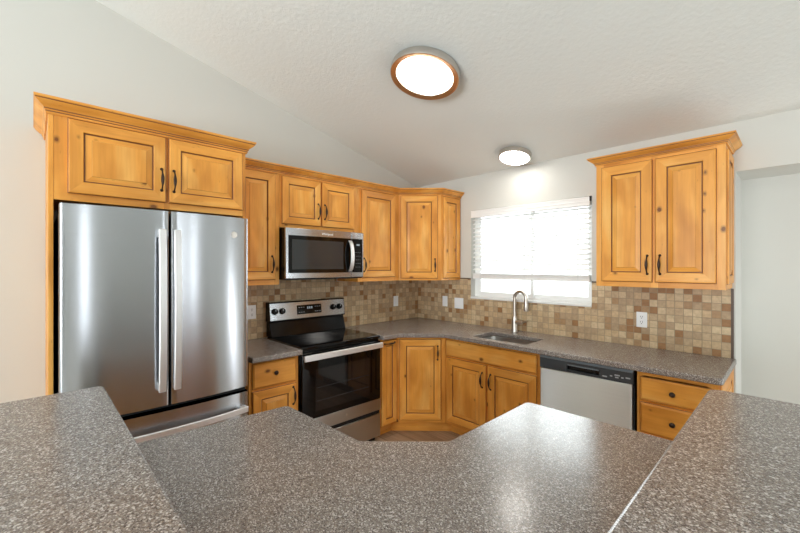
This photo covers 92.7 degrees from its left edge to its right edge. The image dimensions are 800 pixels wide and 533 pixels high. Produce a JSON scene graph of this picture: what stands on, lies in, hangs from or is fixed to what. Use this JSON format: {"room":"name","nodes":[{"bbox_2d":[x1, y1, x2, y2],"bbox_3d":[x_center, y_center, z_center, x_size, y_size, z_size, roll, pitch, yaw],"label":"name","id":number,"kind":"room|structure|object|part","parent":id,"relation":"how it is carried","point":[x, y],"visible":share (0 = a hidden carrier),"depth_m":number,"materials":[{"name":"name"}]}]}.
{"room":"kitchen","nodes":[
{"label":"kitchen","id":0,"kind":"room"},
{"bbox_2d":[0,0,417,402],"bbox_3d":[-2.720,-0.353,1.812,8.000,3.734,0.140,0,0,-44],"label":"wall","id":1,"kind":"structure","parent":0,"point":[84,51],"depth_m":2.36,"materials":[{"name":"grey paint"}]},
{"bbox_2d":[245,168,278,285],"bbox_3d":[-1.160,-0.299,2.945,0.350,0.878,0.384,0,0,-44],"label":"upper cabinet","id":2,"kind":"object","parent":1,"relation":"attached to","point":[261,187],"visible":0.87,"depth_m":2.86,"materials":[{"name":"brown wood"}]},
{"bbox_3d":[-0.962,-0.018,2.895,0.017,0.138,0.037,0,0,-44],"label":"handle","id":3,"kind":"part","parent":2,"relation":"part of","materials":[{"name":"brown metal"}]},
{"bbox_2d":[279,174,356,232],"bbox_3d":[-0.758,-0.523,3.332,0.762,0.430,0.384,0,0,-44],"label":"upper cabinet","id":4,"kind":"object","parent":1,"relation":"attached to","point":[304,203],"visible":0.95,"depth_m":3.18,"materials":[{"name":"brown wood"}]},
{"bbox_3d":[-0.796,-0.522,3.094,0.350,0.377,0.020,0,0,-44],"label":"door","id":5,"kind":"part","parent":4,"relation":"part of","materials":[{"name":"brown wood"}]},
{"bbox_2d":[279,227,362,279],"bbox_3d":[-0.722,-0.098,3.303,0.756,0.408,0.451,0,0,-44],"label":"microwave","id":6,"kind":"object","parent":4,"relation":"attached to","point":[304,254],"visible":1,"depth_m":3.12,"materials":[{"name":"silver metal"}]},
{"bbox_3d":[-0.641,-0.096,3.138,0.600,0.295,0.001,0,0,-44],"label":"door glass","id":7,"kind":"part","parent":6,"relation":"part of","materials":[{"name":"black glass"}]},
{"bbox_3d":[-0.422,-0.092,3.315,0.034,0.270,0.053,0,0,-44],"label":"handle","id":8,"kind":"part","parent":6,"relation":"part of","materials":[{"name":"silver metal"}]},
{"bbox_3d":[-0.384,-0.103,3.401,0.131,0.395,0.022,0,0,-44],"label":"control panel","id":9,"kind":"part","parent":6,"relation":"part of","materials":[{"name":"silver metal"}]},
{"bbox_3d":[-0.380,-0.096,3.389,0.116,0.295,0.001,0,0,-44],"label":"key panel","id":10,"kind":"part","parent":6,"relation":"part of","materials":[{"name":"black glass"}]},
{"bbox_3d":[-0.540,-0.522,3.340,0.340,0.377,0.020,0,0,-44],"label":"door","id":11,"kind":"part","parent":4,"relation":"part of","materials":[{"name":"brown wood"}]},
{"bbox_2d":[248,279,417,339],"bbox_3d":[-0.603,0.350,3.742,2.250,0.499,0.010,0,0,-44],"label":"tile backsplash","id":12,"kind":"structure","parent":1,"relation":"attached to","point":[367,302],"depth_m":3.84,"materials":[{"name":"tile"}]},
{"bbox_2d":[248,305,255,318],"bbox_3d":[-1.219,0.375,3.137,0.070,0.114,0.009,0,0,-44],"label":"wall outlet","id":13,"kind":"object","parent":12,"relation":"attached to","point":[251,308],"visible":0.89,"depth_m":3.13,"materials":[{"name":"white plastic"}]},
{"bbox_2d":[393,296,397,305],"bbox_3d":[-0.046,0.386,4.264,0.070,0.114,0.010,0,0,-44],"label":"light switch","id":14,"kind":"object","parent":12,"relation":"attached to","point":[395,298],"visible":1,"depth_m":4.25,"materials":[{"name":"white plastic"}]},
{"bbox_2d":[337,188,398,281],"bbox_3d":[-0.295,-0.299,3.776,0.518,0.878,0.384,0,0,-44],"label":"upper cabinet","id":15,"kind":"object","parent":1,"relation":"attached to","point":[377,212],"visible":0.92,"depth_m":3.66,"materials":[{"name":"brown wood"}]},
{"bbox_3d":[-0.208,-0.299,3.686,0.518,0.878,0.019,0,0,-44],"label":"frame","id":16,"kind":"part","parent":15,"relation":"part of","materials":[{"name":"brown wood"}]},
{"bbox_3d":[-0.203,-0.305,3.663,0.426,0.815,0.020,0,0,-44],"label":"door","id":17,"kind":"part","parent":15,"relation":"part of","materials":[{"name":"brown wood"}]},
{"bbox_2d":[399,195,459,279],"bbox_3d":[0.208,-0.299,4.082,0.625,0.878,0.638,0,0,-44],"label":"upper cabinet","id":18,"kind":"object","parent":1,"relation":"attached to","point":[429,225],"visible":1,"depth_m":3.84,"materials":[{"name":"brown wood"}]},
{"bbox_2d":[245,157,463,198],"bbox_3d":[-0.311,-0.753,3.466,2.285,0.062,0.305,0,0,-35],"label":"crown molding","id":19,"kind":"structure","parent":18,"relation":"attached to","point":[250,163],"depth_m":3.34,"materials":[{"name":"brown wood"}]},
{"bbox_3d":[0.193,-0.296,3.845,0.374,0.833,0.020,0,0,1],"label":"door","id":20,"kind":"part","parent":18,"relation":"part of","materials":[{"name":"brown wood"}]},
{"bbox_3d":[0.199,-0.299,3.860,0.424,0.878,0.008,0,0,1],"label":"frame","id":21,"kind":"part","parent":18,"relation":"part of","materials":[{"name":"brown wood"}]},
{"bbox_3d":[0.534,-0.296,3.961,0.270,0.833,0.012,0,0,-44],"label":"panel","id":22,"kind":"part","parent":18,"relation":"part of","materials":[{"name":"brown wood"}]},
{"bbox_2d":[418,278,733,358],"bbox_3d":[1.195,0.360,3.503,0.011,0.479,2.826,0,0,-44],"label":"tile backsplash","id":23,"kind":"structure","parent":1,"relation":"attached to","point":[697,321],"depth_m":2.97,"materials":[{"name":"tile"}]},
{"bbox_2d":[442,296,447,305],"bbox_3d":[0.496,0.382,4.217,0.010,0.114,0.070,0,0,-44],"label":"light switch","id":24,"kind":"object","parent":23,"relation":"attached to","point":[444,298],"visible":1,"depth_m":4.21,"materials":[{"name":"white plastic"}]},
{"bbox_2d":[454,298,462,308],"bbox_3d":[0.628,0.392,4.079,0.010,0.114,0.116,0,0,-44],"label":"light switch","id":25,"kind":"object","parent":23,"relation":"attached to","point":[458,302],"visible":1,"depth_m":4.08,"materials":[{"name":"white plastic"}]},
{"bbox_2d":[636,312,646,327],"bbox_3d":[1.807,0.397,2.853,0.009,0.114,0.070,0,0,-44],"label":"wall outlet","id":26,"kind":"object","parent":23,"relation":"attached to","point":[641,317],"visible":1,"depth_m":2.85,"materials":[{"name":"white plastic"}]},
{"bbox_3d":[2.169,0.372,2.489,0.011,0.454,0.014,0,0,-44],"label":"edge trim","id":27,"kind":"part","parent":23,"relation":"part of","materials":[{"name":"brown stone"}]},
{"bbox_2d":[373,431,460,440],"bbox_3d":[-0.028,1.554,2.187,4.800,0.080,3.350,0,0,-44],"label":"floor","id":28,"kind":"structure","parent":0,"point":[391,435],"depth_m":3.40,"materials":[{"name":"brown wood"}]},
{"bbox_2d":[33,91,255,395],"bbox_3d":[-1.560,0.342,2.401,1.078,2.345,0.615,0,0,-44],"label":"tall cabinet","id":29,"kind":"object","parent":28,"relation":"on","point":[95,155],"visible":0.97,"depth_m":2.12,"materials":[{"name":"brown wood"}]},
{"bbox_3d":[-1.924,0.372,2.091,0.020,2.285,0.558,0,0,-44],"label":"panel","id":30,"kind":"part","parent":29,"relation":"part of","materials":[{"name":"brown wood"}]},
{"bbox_3d":[-1.522,-0.562,2.076,0.434,0.380,0.020,0,0,-44],"label":"door","id":31,"kind":"part","parent":29,"relation":"part of","materials":[{"name":"brown wood"}]},
{"bbox_3d":[-1.561,-0.793,2.402,1.078,0.075,0.608,0,0,-44],"label":"crown moulding","id":32,"kind":"part","parent":29,"relation":"part of","materials":[{"name":"brown wood"}]},
{"bbox_3d":[-1.393,-0.553,2.227,0.933,0.435,0.019,0,0,-44],"label":"frame","id":33,"kind":"part","parent":29,"relation":"part of","materials":[{"name":"brown wood"}]},
{"bbox_3d":[-1.363,-0.501,2.189,0.017,0.138,0.037,0,0,-44],"label":"handle","id":34,"kind":"part","parent":29,"relation":"part of","materials":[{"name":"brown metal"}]},
{"bbox_3d":[-1.318,-0.501,2.233,0.017,0.138,0.037,0,0,-44],"label":"handle","id":35,"kind":"part","parent":29,"relation":"part of","materials":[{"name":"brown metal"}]},
{"bbox_3d":[-1.201,-0.562,2.384,0.431,0.380,0.020,0,0,-44],"label":"door","id":36,"kind":"part","parent":29,"relation":"part of","materials":[{"name":"brown wood"}]},
{"bbox_3d":[-1.236,0.372,2.752,0.020,2.285,0.558,0,0,-44],"label":"panel","id":37,"kind":"part","parent":29,"relation":"part of","materials":[{"name":"brown wood"}]},
{"bbox_2d":[54,203,248,442],"bbox_3d":[-1.465,0.613,2.265,0.856,1.803,0.877,0,0,-44],"label":"refrigerator","id":38,"kind":"object","parent":28,"relation":"on","point":[151,306],"visible":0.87,"depth_m":1.94,"materials":[{"name":"silver metal"}]},
{"bbox_3d":[-1.400,0.217,1.887,0.426,1.011,0.116,0,0,-44],"label":"door","id":39,"kind":"part","parent":38,"relation":"part of","materials":[{"name":"silver metal"}]},
{"bbox_3d":[-1.213,0.224,1.945,0.034,0.830,0.067,0,0,-44],"label":"handle","id":40,"kind":"part","parent":38,"relation":"part of","materials":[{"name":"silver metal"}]},
{"bbox_3d":[-1.164,0.224,1.992,0.034,0.830,0.067,0,0,-44],"label":"handle","id":41,"kind":"part","parent":38,"relation":"part of","materials":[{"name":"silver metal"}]},
{"bbox_3d":[-1.245,1.088,2.036,0.856,0.672,0.116,0,0,-44],"label":"freezer drawer","id":42,"kind":"part","parent":38,"relation":"part of","materials":[{"name":"silver metal"}]},
{"bbox_3d":[-1.089,0.217,2.186,0.422,1.011,0.116,0,0,-44],"label":"door","id":43,"kind":"part","parent":38,"relation":"part of","materials":[{"name":"silver metal"}]},
{"bbox_2d":[245,356,297,414],"bbox_3d":[-1.061,1.077,2.852,0.361,0.874,0.654,0,0,-44],"label":"base cabinet","id":44,"kind":"object","parent":28,"relation":"on","point":[272,384],"visible":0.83,"depth_m":2.63,"materials":[{"name":"brown wood"}]},
{"bbox_3d":[-0.868,0.737,2.648,0.321,0.170,0.020,0,0,-44],"label":"drawer","id":45,"kind":"part","parent":44,"relation":"part of","materials":[{"name":"brown wood"}]},
{"bbox_3d":[-0.868,1.113,2.648,0.321,0.552,0.020,0,0,-44],"label":"door","id":46,"kind":"part","parent":44,"relation":"part of","materials":[{"name":"brown wood"}]},
{"bbox_2d":[248,338,301,363],"bbox_3d":[-1.059,0.619,2.859,0.370,0.038,0.653,0,0,-44],"label":"countertop","id":47,"kind":"structure","parent":44,"relation":"on","point":[260,349],"depth_m":2.73,"materials":[{"name":"grey stone"}]},
{"bbox_3d":[-0.751,0.924,2.721,0.017,0.138,0.037,0,0,-44],"label":"handle","id":48,"kind":"part","parent":44,"relation":"part of","materials":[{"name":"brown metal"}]},
{"bbox_2d":[266,297,382,440],"bbox_3d":[-0.635,0.908,3.247,0.762,1.212,0.651,0,0,-44],"label":"range","id":49,"kind":"object","parent":28,"relation":"on","point":[339,366],"visible":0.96,"depth_m":3.14,"materials":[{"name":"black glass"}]},
{"bbox_3d":[-1.042,0.379,3.186,0.054,0.054,0.024,0,-6,-44],"label":"control knob","id":50,"kind":"part","parent":49,"relation":"part of","materials":[{"name":"black plastic"}]},
{"bbox_3d":[-0.993,0.379,3.233,0.054,0.054,0.024,0,-6,-44],"label":"control knob","id":51,"kind":"part","parent":49,"relation":"part of","materials":[{"name":"black plastic"}]},
{"bbox_3d":[-0.810,0.383,3.428,0.752,0.144,0.004,0,-6,-44],"label":"control panel","id":52,"kind":"part","parent":49,"relation":"part of","materials":[{"name":"silver metal"}]},
{"bbox_2d":[267,328,379,350],"bbox_3d":[-0.644,0.607,3.256,0.762,0.028,0.575,0,0,-44],"label":"cooktop","id":53,"kind":"object","parent":49,"relation":"in","point":[323,339],"depth_m":3.17,"materials":[{"name":"black glass"}]},
{"bbox_3d":[-0.451,0.891,3.056,0.754,0.497,0.029,0,0,-44],"label":"oven door","id":54,"kind":"part","parent":49,"relation":"part of","materials":[{"name":"black glass"}]},
{"bbox_3d":[-0.427,0.672,3.027,0.750,0.046,0.046,0,0,-44],"label":"handle","id":55,"kind":"part","parent":49,"relation":"part of","materials":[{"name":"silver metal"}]},
{"bbox_3d":[-0.452,1.368,3.056,0.754,0.193,0.028,0,0,-44],"label":"storage drawer","id":56,"kind":"part","parent":49,"relation":"part of","materials":[{"name":"silver metal"}]},
{"bbox_2d":[378,338,396,434],"bbox_3d":[-0.291,1.077,3.592,0.199,0.874,0.654,0,0,-44],"label":"base cabinet","id":57,"kind":"object","parent":28,"relation":"on","point":[388,353],"visible":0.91,"depth_m":3.38,"materials":[{"name":"brown wood"}]},
{"bbox_2d":[391,338,450,430],"bbox_3d":[0.200,1.077,3.885,0.910,0.874,0.910,0,0,-44],"label":"base cabinet","id":58,"kind":"object","parent":28,"relation":"on","point":[421,362],"visible":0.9,"depth_m":3.44,"materials":[{"name":"brown wood"}]},
{"bbox_3d":[0.184,1.023,3.452,0.376,0.733,0.020,0,0,1],"label":"door","id":59,"kind":"part","parent":58,"relation":"part of","materials":[{"name":"brown wood"}]},
{"bbox_2d":[345,317,735,384],"bbox_3d":[0.797,0.619,3.119,1.117,0.038,2.850,0,0,-44],"label":"countertop","id":60,"kind":"structure","parent":58,"relation":"on","point":[715,370],"depth_m":2.83,"materials":[{"name":"grey stone"}]},
{"bbox_2d":[483,336,532,344],"bbox_3d":[0.908,0.728,3.228,0.346,0.176,0.529,0,0,-44],"label":"sink","id":61,"kind":"object","parent":60,"relation":"in","point":[511,340],"visible":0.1,"depth_m":3.40,"materials":[{"name":"silver metal"}]},
{"bbox_2d":[512,290,528,331],"bbox_3d":[1.097,0.407,3.481,0.056,0.387,0.177,0,0,-37],"label":"faucet","id":62,"kind":"object","parent":60,"relation":"on","point":[515,322],"visible":1,"depth_m":3.50,"materials":[{"name":"silver metal"}]},
{"bbox_3d":[1.105,0.508,3.468,0.037,0.045,0.122,0,0,-36],"label":"handle","id":63,"kind":"part","parent":62,"relation":"part of","materials":[{"name":"silver metal"}]},
{"bbox_2d":[446,336,540,434],"bbox_3d":[0.920,1.077,3.321,0.654,0.874,0.894,0,0,-44],"label":"base cabinet","id":64,"kind":"object","parent":28,"relation":"on","point":[484,383],"visible":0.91,"depth_m":3.14,"materials":[{"name":"brown wood"}]},
{"bbox_3d":[0.566,1.101,3.285,0.020,0.577,0.414,0,0,-44],"label":"door","id":65,"kind":"part","parent":64,"relation":"part of","materials":[{"name":"brown wood"}]},
{"bbox_3d":[0.714,0.727,3.131,0.020,0.142,0.862,0,0,-44],"label":"false drawer","id":66,"kind":"part","parent":64,"relation":"part of","materials":[{"name":"brown wood"}]},
{"bbox_3d":[0.867,1.101,2.972,0.020,0.577,0.422,0,0,-44],"label":"door","id":67,"kind":"part","parent":64,"relation":"part of","materials":[{"name":"brown wood"}]},
{"bbox_2d":[540,355,636,430],"bbox_3d":[1.434,1.078,2.760,0.578,0.874,0.603,0,0,-44],"label":"dishwasher","id":68,"kind":"object","parent":28,"relation":"on","point":[607,394],"visible":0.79,"depth_m":2.53,"materials":[{"name":"silver metal"}]},
{"bbox_3d":[1.225,0.678,2.562,0.004,0.008,0.201,0,0,-44],"label":"pocket handle","id":69,"kind":"part","parent":68,"relation":"part of","materials":[{"name":"grey plastic"}]},
{"bbox_3d":[1.237,0.693,2.574,0.029,0.070,0.598,0,0,-44],"label":"control panel","id":70,"kind":"part","parent":68,"relation":"part of","materials":[{"name":"grey plastic"}]},
{"bbox_2d":[637,369,733,440],"bbox_3d":[1.806,1.077,2.407,0.644,0.874,0.402,0,0,-44],"label":"base cabinet","id":71,"kind":"object","parent":28,"relation":"on","point":[665,404],"visible":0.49,"depth_m":2.25,"materials":[{"name":"brown wood"}]},
{"bbox_3d":[1.593,0.918,2.216,0.020,0.183,0.345,0,0,-44],"label":"drawer","id":72,"kind":"part","parent":71,"relation":"part of","materials":[{"name":"brown wood"}]},
{"bbox_3d":[1.593,0.742,2.216,0.020,0.140,0.345,0,0,-44],"label":"drawer","id":73,"kind":"part","parent":71,"relation":"part of","materials":[{"name":"brown wood"}]},
{"bbox_3d":[1.959,1.027,2.284,0.560,0.745,0.012,0,0,-44],"label":"panel","id":74,"kind":"part","parent":71,"relation":"part of","materials":[{"name":"brown wood"}]},
{"bbox_3d":[0.017,1.077,1.187,1.430,0.874,1.355,0,0,-44],"label":"cabinet","id":75,"kind":"object","parent":28,"relation":"on","visible":0},
{"bbox_2d":[137,403,671,532],"bbox_3d":[0.018,0.619,1.213,1.483,0.038,1.408,0,0,-44],"label":"countertop","id":76,"kind":"structure","parent":75,"relation":"on","point":[531,467],"depth_m":1.10,"materials":[{"name":"grey stone"}]},
{"bbox_2d":[96,0,799,186],"bbox_3d":[-0.120,-1.576,-0.640,8.650,1.527,7.300,0,0,-44],"label":"ceiling","id":77,"kind":"structure","parent":0,"point":[551,79],"depth_m":2.40,"materials":[{"name":"white paint"}]},
{"bbox_2d":[390,46,459,99],"bbox_3d":[0.166,-1.272,2.535,0.463,0.163,0.456,0,0,38],"label":"ceiling light","id":78,"kind":"object","parent":77,"relation":"attached to","point":[421,72],"visible":1,"depth_m":2.49,"materials":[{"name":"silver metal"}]},
{"bbox_2d":[397,56,452,94],"bbox_3d":[0.164,-1.261,2.533,0.369,0.014,0.369,20,-13,-42],"label":"diffuser","id":79,"kind":"object","parent":78,"relation":"attached to","point":[417,75],"depth_m":2.52,"materials":[{"name":"white"}]},
{"bbox_2d":[498,146,531,165],"bbox_3d":[1.014,-0.974,3.368,0.280,0.112,0.279,0,0,39],"label":"ceiling light","id":80,"kind":"object","parent":77,"relation":"attached to","point":[511,155],"visible":1,"depth_m":3.30,"materials":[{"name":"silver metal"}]},
{"bbox_2d":[500,151,528,164],"bbox_3d":[1.009,-0.956,3.365,0.245,0.063,0.245,20,-13,-42],"label":"diffuser","id":81,"kind":"object","parent":80,"relation":"attached to","point":[506,157],"depth_m":3.32,"materials":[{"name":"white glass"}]},
{"bbox_2d":[418,109,799,393],"bbox_3d":[2.723,0.287,2.189,0.370,2.455,7.140,0,0,-44],"label":"wall","id":82,"kind":"structure","parent":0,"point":[771,143],"depth_m":3.11,"materials":[{"name":"grey paint"}]},
{"bbox_2d":[471,196,591,281],"bbox_3d":[1.169,-0.223,3.558,0.078,0.701,1.176,0,0,-44],"label":"window blind","id":83,"kind":"object","parent":82,"relation":"attached to","point":[581,201],"visible":1,"depth_m":3.47,"materials":[{"name":"white plastic"}]},
{"bbox_3d":[1.175,0.114,3.568,0.050,0.026,1.158,0,0,-44],"label":"rail","id":84,"kind":"part","parent":83,"relation":"part of","materials":[{"name":"white plastic"}]},
{"bbox_3d":[1.511,-0.201,3.219,0.054,0.630,0.004,0,0,-44],"label":"ladder cord","id":85,"kind":"part","parent":83,"relation":"part of","materials":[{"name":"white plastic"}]},
{"bbox_2d":[471,197,591,306],"bbox_3d":[1.200,-0.124,3.595,0.147,0.913,1.197,0,0,-44],"label":"window","id":86,"kind":"structure","parent":82,"relation":"attached to","point":[478,282],"depth_m":3.57,"materials":[{"name":"white plastic"}]},
{"bbox_3d":[1.046,-0.126,3.800,0.022,0.839,0.617,0,0,-44],"label":"sash","id":87,"kind":"part","parent":86,"relation":"part of","materials":[{"name":"white glass"}]},
{"bbox_3d":[1.444,-0.126,3.426,0.022,0.839,0.546,0,0,-44],"label":"sash","id":88,"kind":"part","parent":86,"relation":"part of","materials":[{"name":"white plastic"}]},
{"bbox_2d":[587,130,742,289],"bbox_3d":[1.782,-0.323,2.620,0.384,0.926,0.823,0,0,-44],"label":"upper cabinet","id":89,"kind":"object","parent":82,"relation":"attached to","point":[665,212],"visible":1,"depth_m":2.46,"materials":[{"name":"brown wood"}]},
{"bbox_3d":[1.563,-0.302,2.639,0.020,0.815,0.314,0,0,-44],"label":"door","id":90,"kind":"part","parent":89,"relation":"part of","materials":[{"name":"brown wood"}]},
{"bbox_3d":[1.632,-0.012,2.526,0.037,0.138,0.017,0,0,-44],"label":"handle","id":91,"kind":"part","parent":89,"relation":"part of","materials":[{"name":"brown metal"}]},
{"bbox_3d":[1.681,-0.012,2.475,0.037,0.138,0.017,0,0,-44],"label":"handle","id":92,"kind":"part","parent":89,"relation":"part of","materials":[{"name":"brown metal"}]},
{"bbox_3d":[1.785,-0.759,2.622,0.376,0.054,0.823,0,0,-44],"label":"crown moulding","id":93,"kind":"part","parent":89,"relation":"part of","materials":[{"name":"brown wood"}]},
{"bbox_3d":[1.791,-0.302,2.402,0.020,0.815,0.315,0,0,-44],"label":"door","id":94,"kind":"part","parent":89,"relation":"part of","materials":[{"name":"brown wood"}]},
{"bbox_3d":[2.062,-0.299,2.380,0.280,0.818,0.010,0,0,-44],"label":"panel","id":95,"kind":"part","parent":89,"relation":"part of","materials":[{"name":"brown wood"}]},
{"bbox_2d":[741,173,799,403],"bbox_3d":[3.199,0.347,2.047,0.120,2.335,2.275,0,0,-44],"label":"wall","id":96,"kind":"structure","parent":0,"point":[770,206],"depth_m":2.63,"materials":[{"name":"grey paint"}]},
{"bbox_3d":[-0.011,0.980,1.115,1.560,1.068,1.560,0,0,-44],"label":"wall","id":97,"kind":"structure","parent":0,"visible":0},
{"bbox_2d":[0,386,799,532],"bbox_3d":[0.003,0.425,0.993,1.890,0.038,1.865,0,0,-44],"label":"bar","id":98,"kind":"object","parent":97,"relation":"on","point":[70,462],"visible":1,"depth_m":0.74,"materials":[{"name":"grey stone"}]}
]}

